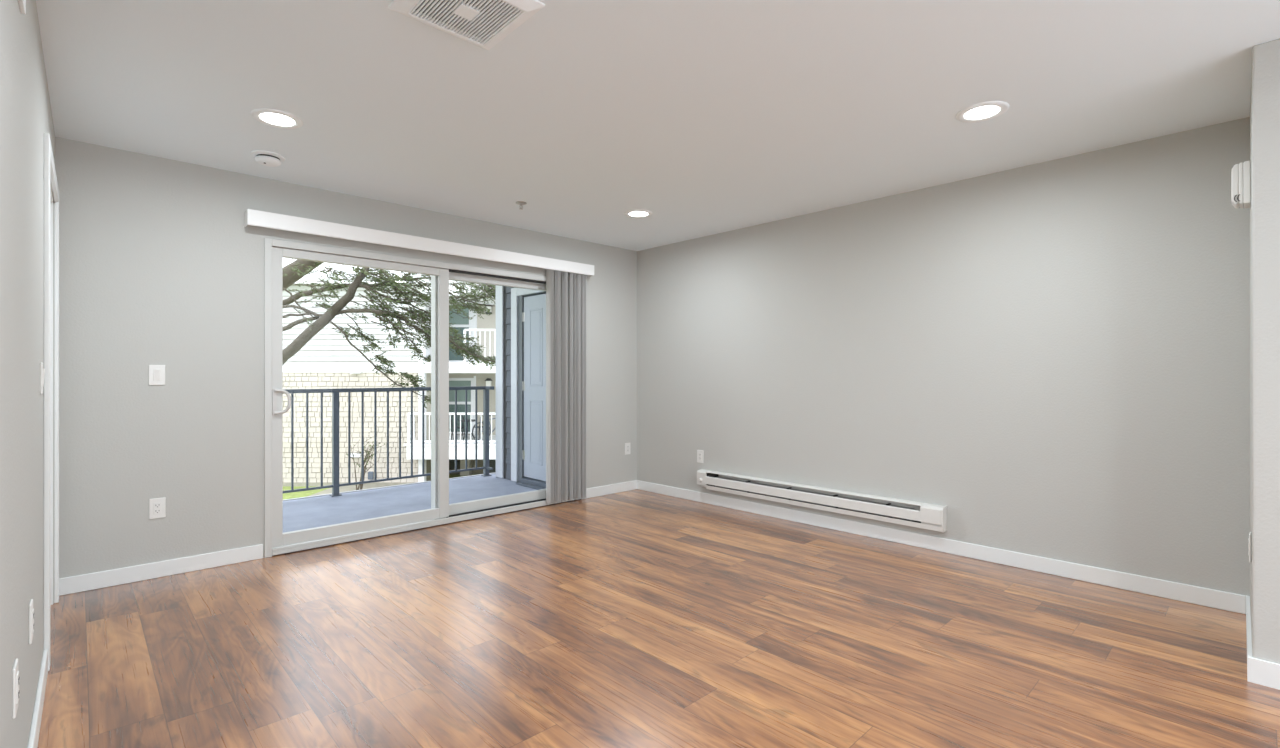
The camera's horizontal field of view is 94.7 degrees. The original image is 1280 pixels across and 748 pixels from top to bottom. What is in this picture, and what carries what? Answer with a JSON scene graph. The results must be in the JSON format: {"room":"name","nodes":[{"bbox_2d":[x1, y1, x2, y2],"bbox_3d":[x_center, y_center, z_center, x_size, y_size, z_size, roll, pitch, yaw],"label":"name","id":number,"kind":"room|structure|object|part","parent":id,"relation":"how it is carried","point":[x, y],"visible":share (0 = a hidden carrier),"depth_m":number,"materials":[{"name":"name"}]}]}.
{"room":"empty living room","nodes":[
{"label":"empty living room","id":0,"kind":"room"},
{"bbox_2d":[0,0,54,747],"bbox_3d":[-1.036,-0.040,0.821,0.130,2.440,6.202,0,0,-43],"label":"wall","id":1,"kind":"structure","parent":0,"point":[25,106],"depth_m":1.57,"materials":[{"name":"grey paint"}]},
{"bbox_2d":[12,659,18,718],"bbox_3d":[-1.490,0.750,1.410,0.009,0.117,0.075,0,0,-43],"label":"wall outlet","id":2,"kind":"object","parent":1,"relation":"attached to","point":[15,673],"visible":1,"depth_m":1.39,"materials":[{"name":"white plastic"}]},
{"bbox_2d":[17,671,18,703],"bbox_3d":[-1.489,0.750,1.411,0.004,0.067,0.033,0,0,-43],"label":"receptacle","id":3,"kind":"object","parent":2,"relation":"attached to","point":[17,671],"depth_m":1.41,"materials":[{"name":"white plastic"}]},
{"bbox_2d":[18,0,25,13],"bbox_3d":[-1.518,-1.045,1.440,0.010,0.200,0.300,0,0,-43],"label":"air vent","id":4,"kind":"object","parent":1,"relation":"in","point":[22,3],"visible":1,"depth_m":1.52,"materials":[{"name":"white"}]},
{"bbox_2d":[29,599,33,643],"bbox_3d":[-1.845,0.750,1.790,0.009,0.117,0.075,0,0,-43],"label":"wall outlet","id":5,"kind":"object","parent":1,"relation":"attached to","point":[31,609],"visible":1,"depth_m":1.76,"materials":[{"name":"white plastic"}]},
{"bbox_2d":[32,608,33,633],"bbox_3d":[-1.844,0.750,1.791,0.004,0.067,0.033,0,0,-43],"label":"receptacle","id":6,"kind":"object","parent":5,"relation":"attached to","point":[32,608],"depth_m":1.79,"materials":[{"name":"white plastic"}]},
{"bbox_2d":[27,649,47,747],"bbox_3d":[-0.610,1.134,0.469,0.013,0.092,5.102,0,0,-43],"label":"baseboard","id":7,"kind":"structure","parent":1,"relation":"attached to","point":[39,701],"depth_m":1.97,"materials":[{"name":"white paint"}]},
{"bbox_2d":[40,362,44,393],"bbox_3d":[-2.213,0.015,2.186,0.012,0.117,0.075,0,0,-43],"label":"light switch","id":8,"kind":"object","parent":1,"relation":"attached to","point":[42,371],"visible":1,"depth_m":2.16,"materials":[{"name":"white plastic"}]},
{"bbox_3d":[-2.215,0.015,2.184,0.006,0.117,0.075,0,0,-43],"label":"plate","id":9,"kind":"part","parent":8,"relation":"part of","materials":[{"name":"white plastic"}]},
{"bbox_2d":[44,133,58,670],"bbox_3d":[-2.746,0.112,2.669,0.152,2.136,1.027,0,0,-44],"label":"door","id":10,"kind":"structure","parent":1,"relation":"in","point":[50,178],"depth_m":3.01,"materials":[{"name":"white paint"}]},
{"bbox_2d":[55,137,636,577],"bbox_3d":[-1.650,-0.040,4.614,4.660,2.440,0.140,0,0,-44],"label":"wall","id":11,"kind":"structure","parent":0,"point":[159,263],"depth_m":3.52,"materials":[{"name":"grey paint"}]},
{"bbox_2d":[149,365,164,384],"bbox_3d":[-2.797,0.006,3.417,0.075,0.117,0.011,0,0,-44],"label":"light switch","id":12,"kind":"object","parent":11,"relation":"attached to","point":[156,372],"visible":1,"depth_m":3.42,"materials":[{"name":"white plastic"}]},
{"bbox_2d":[149,497,165,518],"bbox_3d":[-2.796,0.778,3.419,0.075,0.117,0.009,0,0,-44],"label":"wall outlet","id":13,"kind":"object","parent":11,"relation":"attached to","point":[157,506],"visible":1,"depth_m":3.42,"materials":[{"name":"white plastic"}]},
{"bbox_2d":[154,502,160,514],"bbox_3d":[-2.795,0.778,3.418,0.033,0.067,0.004,0,0,-44],"label":"receptacle","id":14,"kind":"object","parent":13,"relation":"attached to","point":[157,505],"depth_m":3.42,"materials":[{"name":"white plastic"}]},
{"bbox_2d":[59,544,262,595],"bbox_3d":[-2.758,1.134,3.453,0.945,0.092,0.013,0,0,-44],"label":"baseboard","id":15,"kind":"structure","parent":11,"relation":"attached to","point":[108,578],"depth_m":3.41,"materials":[{"name":"white paint"}]},
{"bbox_2d":[244,209,593,503],"bbox_3d":[-1.460,0.065,4.626,2.752,2.170,0.104,0,0,-44],"label":"vertical blind","id":16,"kind":"object","parent":11,"relation":"attached to","point":[565,280],"visible":1,"depth_m":5.26,"materials":[{"name":"white plastic"}]},
{"bbox_2d":[264,238,584,557],"bbox_3d":[-1.504,0.154,4.720,2.602,2.052,0.179,0,0,-44],"label":"door","id":17,"kind":"structure","parent":11,"relation":"in","point":[276,542],"depth_m":4.26,"materials":[{"name":"grey plastic"}]},
{"bbox_3d":[-2.334,0.180,3.843,0.108,0.170,0.025,0,0,-24],"label":"handle","id":18,"kind":"part","parent":17,"relation":"part of","materials":[{"name":"grey plastic"}]},
{"bbox_3d":[-1.963,0.151,4.258,1.214,1.954,0.044,0,0,-44],"label":"sliding panel","id":19,"kind":"part","parent":17,"relation":"part of","materials":[{"name":"glass"}]},
{"bbox_3d":[-1.979,0.140,4.264,1.073,1.820,0.004,0,0,-44],"label":"glass pane","id":20,"kind":"part","parent":17,"relation":"part of","materials":[{"name":"clear glass"}]},
{"bbox_3d":[-1.130,0.164,5.142,1.393,1.964,0.080,0,0,-44],"label":"fixed panel","id":21,"kind":"part","parent":17,"relation":"part of","materials":[{"name":"grey plastic"}]},
{"bbox_2d":[585,480,636,498],"bbox_3d":[-0.274,1.134,5.819,0.683,0.092,0.013,0,0,-44],"label":"baseboard","id":22,"kind":"structure","parent":11,"relation":"attached to","point":[630,485],"depth_m":5.80,"materials":[{"name":"white paint"}]},
{"bbox_2d":[625,443,629,454],"bbox_3d":[-0.123,0.755,5.965,0.075,0.117,0.009,0,0,-44],"label":"wall outlet","id":23,"kind":"object","parent":11,"relation":"attached to","point":[627,445],"visible":1,"depth_m":5.96,"materials":[{"name":"white plastic"}]},
{"bbox_2d":[283,474,536,532],"bbox_3d":[-2.530,1.252,5.060,7.400,0.136,1.720,0,0,-44],"label":"floor","id":24,"kind":"structure","parent":0,"point":[306,513],"depth_m":5.52,"materials":[{"name":"grey concrete"}]},
{"bbox_2d":[283,386,493,496],"bbox_3d":[-3.728,0.663,4.961,5.529,1.042,0.180,0,0,-44],"label":"balcony railing","id":25,"kind":"object","parent":24,"relation":"on","point":[335,485],"visible":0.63,"depth_m":5.95,"materials":[{"name":"grey metal"}]},
{"bbox_3d":[-2.966,0.682,5.750,0.090,1.004,0.090,0,0,-44],"label":"post","id":26,"kind":"part","parent":25,"relation":"part of","materials":[{"name":"grey metal"}]},
{"bbox_3d":[-3.776,1.089,4.978,5.484,0.022,0.024,0,0,-44],"label":"rail","id":27,"kind":"part","parent":25,"relation":"part of","materials":[{"name":"black metal"}]},
{"bbox_3d":[-3.765,0.161,4.989,5.514,0.038,0.060,0,0,-44],"label":"rail","id":28,"kind":"part","parent":25,"relation":"part of","materials":[{"name":"black metal"}]},
{"bbox_3d":[-1.790,0.682,6.869,0.090,1.004,0.090,0,0,-44],"label":"post","id":29,"kind":"part","parent":25,"relation":"part of","materials":[{"name":"grey paint"}]},
{"bbox_3d":[-1.733,0.161,6.810,0.060,0.038,0.105,0,0,-44],"label":"rail","id":30,"kind":"part","parent":25,"relation":"part of","materials":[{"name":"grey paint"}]},
{"bbox_2d":[283,472,495,500],"bbox_3d":[-3.134,1.298,5.693,7.400,0.244,0.030,0,0,-44],"label":"fascia","id":31,"kind":"object","parent":24,"relation":"attached to","point":[494,472],"visible":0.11,"depth_m":6.08,"materials":[{"name":"grey"}]},
{"bbox_2d":[496,285,545,489],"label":"exterior door","id":32,"kind":"structure","parent":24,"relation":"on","point":[520,312],"depth_m":6.44,"materials":[{"name":"grey wood"}]},
{"bbox_3d":[-1.044,0.116,6.156,0.026,2.132,1.098,0,0,-44],"label":"door trim","id":33,"kind":"part","parent":32,"relation":"part of","materials":[{"name":"grey wood"}]},
{"bbox_3d":[-0.973,0.140,6.141,0.038,1.950,0.818,0,0,-44],"label":"closet door","id":34,"kind":"part","parent":32,"relation":"part of","materials":[{"name":"grey paint"}]},
{"bbox_2d":[36,0,1279,250],"bbox_3d":[0.514,-1.320,2.297,4.800,0.120,6.600,0,0,-44],"label":"ceiling","id":35,"kind":"structure","parent":0,"point":[706,117],"depth_m":2.68,"materials":[{"name":"white paint"}]},
{"bbox_2d":[251,150,284,166],"bbox_3d":[-2.146,-1.234,3.406,0.170,0.053,0.170,0,0,-44],"label":"smoke detector","id":36,"kind":"object","parent":35,"relation":"attached to","point":[266,158],"visible":1,"depth_m":3.37,"materials":[{"name":"white plastic"}]},
{"bbox_2d":[251,108,302,128],"bbox_3d":[-1.787,-1.254,2.909,0.222,0.012,0.222,0,0,-44],"label":"recessed light","id":37,"kind":"object","parent":35,"relation":"in","point":[271,117],"visible":1,"depth_m":2.89,"materials":[{"name":"white plastic"}]},
{"bbox_2d":[260,113,294,125],"bbox_3d":[-1.787,-1.252,2.909,0.156,0.009,0.156,0,0,-44],"label":"diffuser","id":38,"kind":"object","parent":37,"relation":"attached to","point":[272,119],"depth_m":2.90,"materials":[{"name":"white plastic"}]},
{"bbox_2d":[388,0,544,49],"bbox_3d":[-0.594,-1.248,2.018,0.384,0.024,0.384,0,0,-44],"label":"ceiling vent","id":39,"kind":"object","parent":35,"relation":"in","point":[481,23],"visible":1,"depth_m":2.04,"materials":[{"name":"white"}]},
{"bbox_3d":[-0.594,-1.242,2.018,0.068,0.012,0.068,0,0,-44],"label":"plate","id":40,"kind":"part","parent":39,"relation":"part of","materials":[{"name":"white"}]},
{"bbox_2d":[516,201,526,209],"bbox_3d":[-0.875,-1.237,4.344,0.080,0.046,0.080,0,0,-44],"label":"sprinkler head","id":41,"kind":"object","parent":35,"relation":"attached to","point":[520,203],"visible":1,"depth_m":4.33},
{"bbox_2d":[624,209,652,217],"bbox_3d":[-0.012,-1.254,4.627,0.222,0.012,0.222,0,0,-44],"label":"recessed light","id":42,"kind":"object","parent":35,"relation":"in","point":[637,213],"visible":1,"depth_m":4.60,"materials":[{"name":"white plastic"}]},
{"bbox_2d":[629,211,647,216],"bbox_3d":[-0.012,-1.252,4.627,0.156,0.009,0.156,0,0,-44],"label":"diffuser","id":43,"kind":"object","parent":42,"relation":"attached to","point":[631,213],"depth_m":4.62,"materials":[{"name":"white plastic"}]},
{"bbox_2d":[956,101,1008,121],"bbox_3d":[1.641,-1.254,2.832,0.222,0.012,0.222,0,0,-44],"label":"recessed light","id":44,"kind":"object","parent":35,"relation":"in","point":[982,111],"visible":1,"depth_m":2.81,"materials":[{"name":"white plastic"}]},
{"bbox_2d":[964,106,999,118],"bbox_3d":[1.641,-1.252,2.832,0.156,0.009,0.156,0,0,-44],"label":"diffuser","id":45,"kind":"object","parent":44,"relation":"attached to","point":[978,112],"depth_m":2.82,"materials":[{"name":"white plastic"}]},
{"bbox_2d":[38,489,1279,747],"bbox_3d":[0.588,1.240,2.264,4.660,0.120,6.350,0,0,-44],"label":"floor","id":46,"kind":"structure","parent":0,"point":[636,618],"depth_m":2.53,"materials":[{"name":"brown wood"}]},
{"bbox_2d":[637,117,1249,595],"bbox_3d":[2.166,-0.040,3.870,0.160,2.440,6.200,0,0,-44],"label":"wall","id":47,"kind":"structure","parent":0,"point":[1053,356],"depth_m":3.68,"materials":[{"name":"grey paint"}]},
{"bbox_2d":[697,450,702,462],"bbox_3d":[0.555,0.760,5.439,0.009,0.117,0.075,0,0,-44],"label":"wall outlet","id":48,"kind":"object","parent":47,"relation":"attached to","point":[699,452],"visible":1,"depth_m":5.43,"materials":[{"name":"white plastic"}]},
{"bbox_2d":[697,469,946,532],"bbox_3d":[1.266,0.954,4.633,0.090,0.167,2.117,0,0,-44],"label":"baseboard heater","id":49,"kind":"object","parent":47,"relation":"attached to","point":[928,516],"visible":1,"depth_m":4.43,"materials":[{"name":"white metal"}]},
{"bbox_3d":[1.237,0.954,4.633,0.008,0.069,1.869,0,0,-44],"label":"panel","id":50,"kind":"part","parent":49,"relation":"part of","materials":[{"name":"white metal"}]},
{"bbox_2d":[637,480,1279,689],"bbox_3d":[1.784,1.134,3.498,0.906,0.092,6.187,0,0,-44],"label":"baseboard","id":51,"kind":"structure","parent":47,"relation":"attached to","point":[1217,599],"depth_m":3.55,"materials":[{"name":"white paint"}]},
{"bbox_2d":[1250,39,1279,663],"bbox_3d":[3.293,-0.040,1.922,0.893,2.440,1.824,0,0,-44],"label":"wall","id":52,"kind":"structure","parent":0,"point":[1265,72],"depth_m":2.24,"materials":[{"name":"grey paint"}]},
{"bbox_2d":[1231,161,1250,208],"bbox_3d":[2.710,-0.848,2.660,0.120,0.186,0.060,0,0,-44],"label":"door chime","id":53,"kind":"object","parent":52,"relation":"attached to","point":[1240,173],"visible":1,"depth_m":2.62,"materials":[{"name":"white plastic"}]},
{"bbox_3d":[2.723,-0.848,2.646,0.120,0.186,0.022,0,0,-44],"label":"plate","id":54,"kind":"part","parent":53,"relation":"part of","materials":[{"name":"white plastic"}]},
{"bbox_2d":[1248,532,1250,562],"bbox_3d":[2.556,0.725,2.474,0.075,0.117,0.009,0,0,-43],"label":"wall outlet","id":55,"kind":"object","parent":52,"relation":"attached to","point":[1249,539],"visible":0.95,"depth_m":2.45,"materials":[{"name":"white plastic"}]},
{"bbox_3d":[2.558,0.725,2.472,0.075,0.117,0.006,0,0,-43],"label":"plate","id":56,"kind":"part","parent":55,"relation":"part of","materials":[{"name":"white plastic"}]},
{"label":"outside","id":57,"kind":"structure","parent":0,"visible":0},
{"bbox_2d":[283,474,478,499],"bbox_3d":[-17.685,3.900,39.098,100.000,0.200,67.800,0,0,-44],"label":"ground","id":58,"kind":"structure","parent":57,"point":[299,494],"depth_m":19.08,"materials":[{"name":"green plant"}]},
{"bbox_2d":[346,437,385,489],"bbox_3d":[-8.794,2.910,19.111,1.508,1.795,0.606,0,0,8],"label":"bare shrub","id":59,"kind":"object","parent":58,"relation":"on","point":[372,447],"visible":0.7,"depth_m":19.07,"materials":[{"name":"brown plant"}]},
{"bbox_2d":[283,274,495,496],"bbox_3d":[-6.744,0.220,19.549,21.512,7.761,6.100,0,0,0],"label":"apartment building","id":60,"kind":"structure","parent":58,"relation":"on","point":[328,360],"depth_m":19.98,"materials":[{"name":"grey"}]},
{"bbox_2d":[350,370,361,372],"bbox_3d":[-9.593,-0.080,19.909,0.340,0.110,0.140,0,0,0],"label":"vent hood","id":61,"kind":"object","parent":60,"relation":"attached to","point":[351,371],"depth_m":19.88,"materials":[{"name":"white"}]},
{"bbox_3d":[-7.644,1.790,19.752,0.070,1.030,0.477,0,0,0],"label":"balcony balustrade","id":62,"kind":"part","parent":60,"relation":"part of","materials":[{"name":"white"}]},
{"bbox_3d":[-1.833,1.790,19.499,11.691,1.030,0.070,0,0,0],"label":"balcony balustrade","id":63,"kind":"part","parent":60,"relation":"part of","materials":[{"name":"white wood"}]},
{"bbox_2d":[451,415,464,439],"bbox_3d":[-6.349,1.848,20.618,0.455,0.921,0.495,0,0,-29],"label":"patio chair","id":64,"kind":"object","parent":60,"relation":"on","point":[462,426],"visible":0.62,"depth_m":20.67,"materials":[{"name":"black metal"}]},
{"bbox_3d":[-7.043,-1.651,22.386,1.129,2.269,0.015,0,0,0],"label":"pane","id":65,"kind":"part","parent":60,"relation":"part of","materials":[{"name":"grey"}]},
{"bbox_3d":[-6.948,1.224,22.386,1.091,1.943,0.015,0,0,0],"label":"pane","id":66,"kind":"part","parent":60,"relation":"part of","materials":[{"name":"grey"}]},
{"bbox_2d":[459,419,474,439],"bbox_3d":[-6.000,1.958,20.599,0.620,0.706,0.620,0,0,0],"label":"patio table","id":67,"kind":"object","parent":60,"relation":"on","point":[468,420],"visible":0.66,"depth_m":20.59,"materials":[{"name":"black metal"}]},
{"bbox_3d":[-6.283,-0.328,22.374,0.190,5.266,0.050,0,0,0],"label":"window trim","id":68,"kind":"part","parent":60,"relation":"part of","materials":[{"name":"white wood"}]},
{"bbox_2d":[471,417,482,438],"bbox_3d":[-5.614,1.848,20.716,0.455,0.921,0.495,0,0,34],"label":"patio chair","id":69,"kind":"object","parent":60,"relation":"on","point":[479,426],"visible":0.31,"depth_m":20.74,"materials":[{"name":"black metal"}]},
{"bbox_3d":[-0.978,-0.967,19.979,9.979,1.120,0.070,0,0,0],"label":"balcony balustrade","id":70,"kind":"part","parent":60,"relation":"part of","materials":[{"name":"white wood"}]},
{"bbox_2d":[472,415,495,439],"bbox_3d":[-5.050,1.819,20.349,1.490,0.973,0.486,0,0,0],"label":"bicycle","id":71,"kind":"object","parent":60,"relation":"on","point":[489,415],"visible":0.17,"depth_m":20.34,"materials":[{"name":"black metal"}]},
{"bbox_2d":[485,378,491,385],"bbox_3d":[-5.714,0.350,22.279,0.326,0.380,0.324,0,0,-44],"label":"wall lamp","id":72,"kind":"object","parent":60,"relation":"attached to","point":[488,381],"depth_m":22.22,"materials":[{"name":"white glass"}]},
{"bbox_2d":[485,306,492,313],"bbox_3d":[-5.714,-2.460,22.286,0.260,0.380,0.215,0,0,0],"label":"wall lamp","id":73,"kind":"object","parent":60,"relation":"attached to","point":[489,307],"depth_m":22.22,"materials":[{"name":"white"}]},
{"bbox_2d":[283,259,495,407],"bbox_3d":[-3.902,0.758,8.375,4.618,6.111,2.512,0,0,19],"label":"evergreen tree","id":74,"kind":"object","parent":58,"relation":"on","point":[294,271],"visible":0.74,"depth_m":7.47,"materials":[{"name":"green plant"}]}
]}

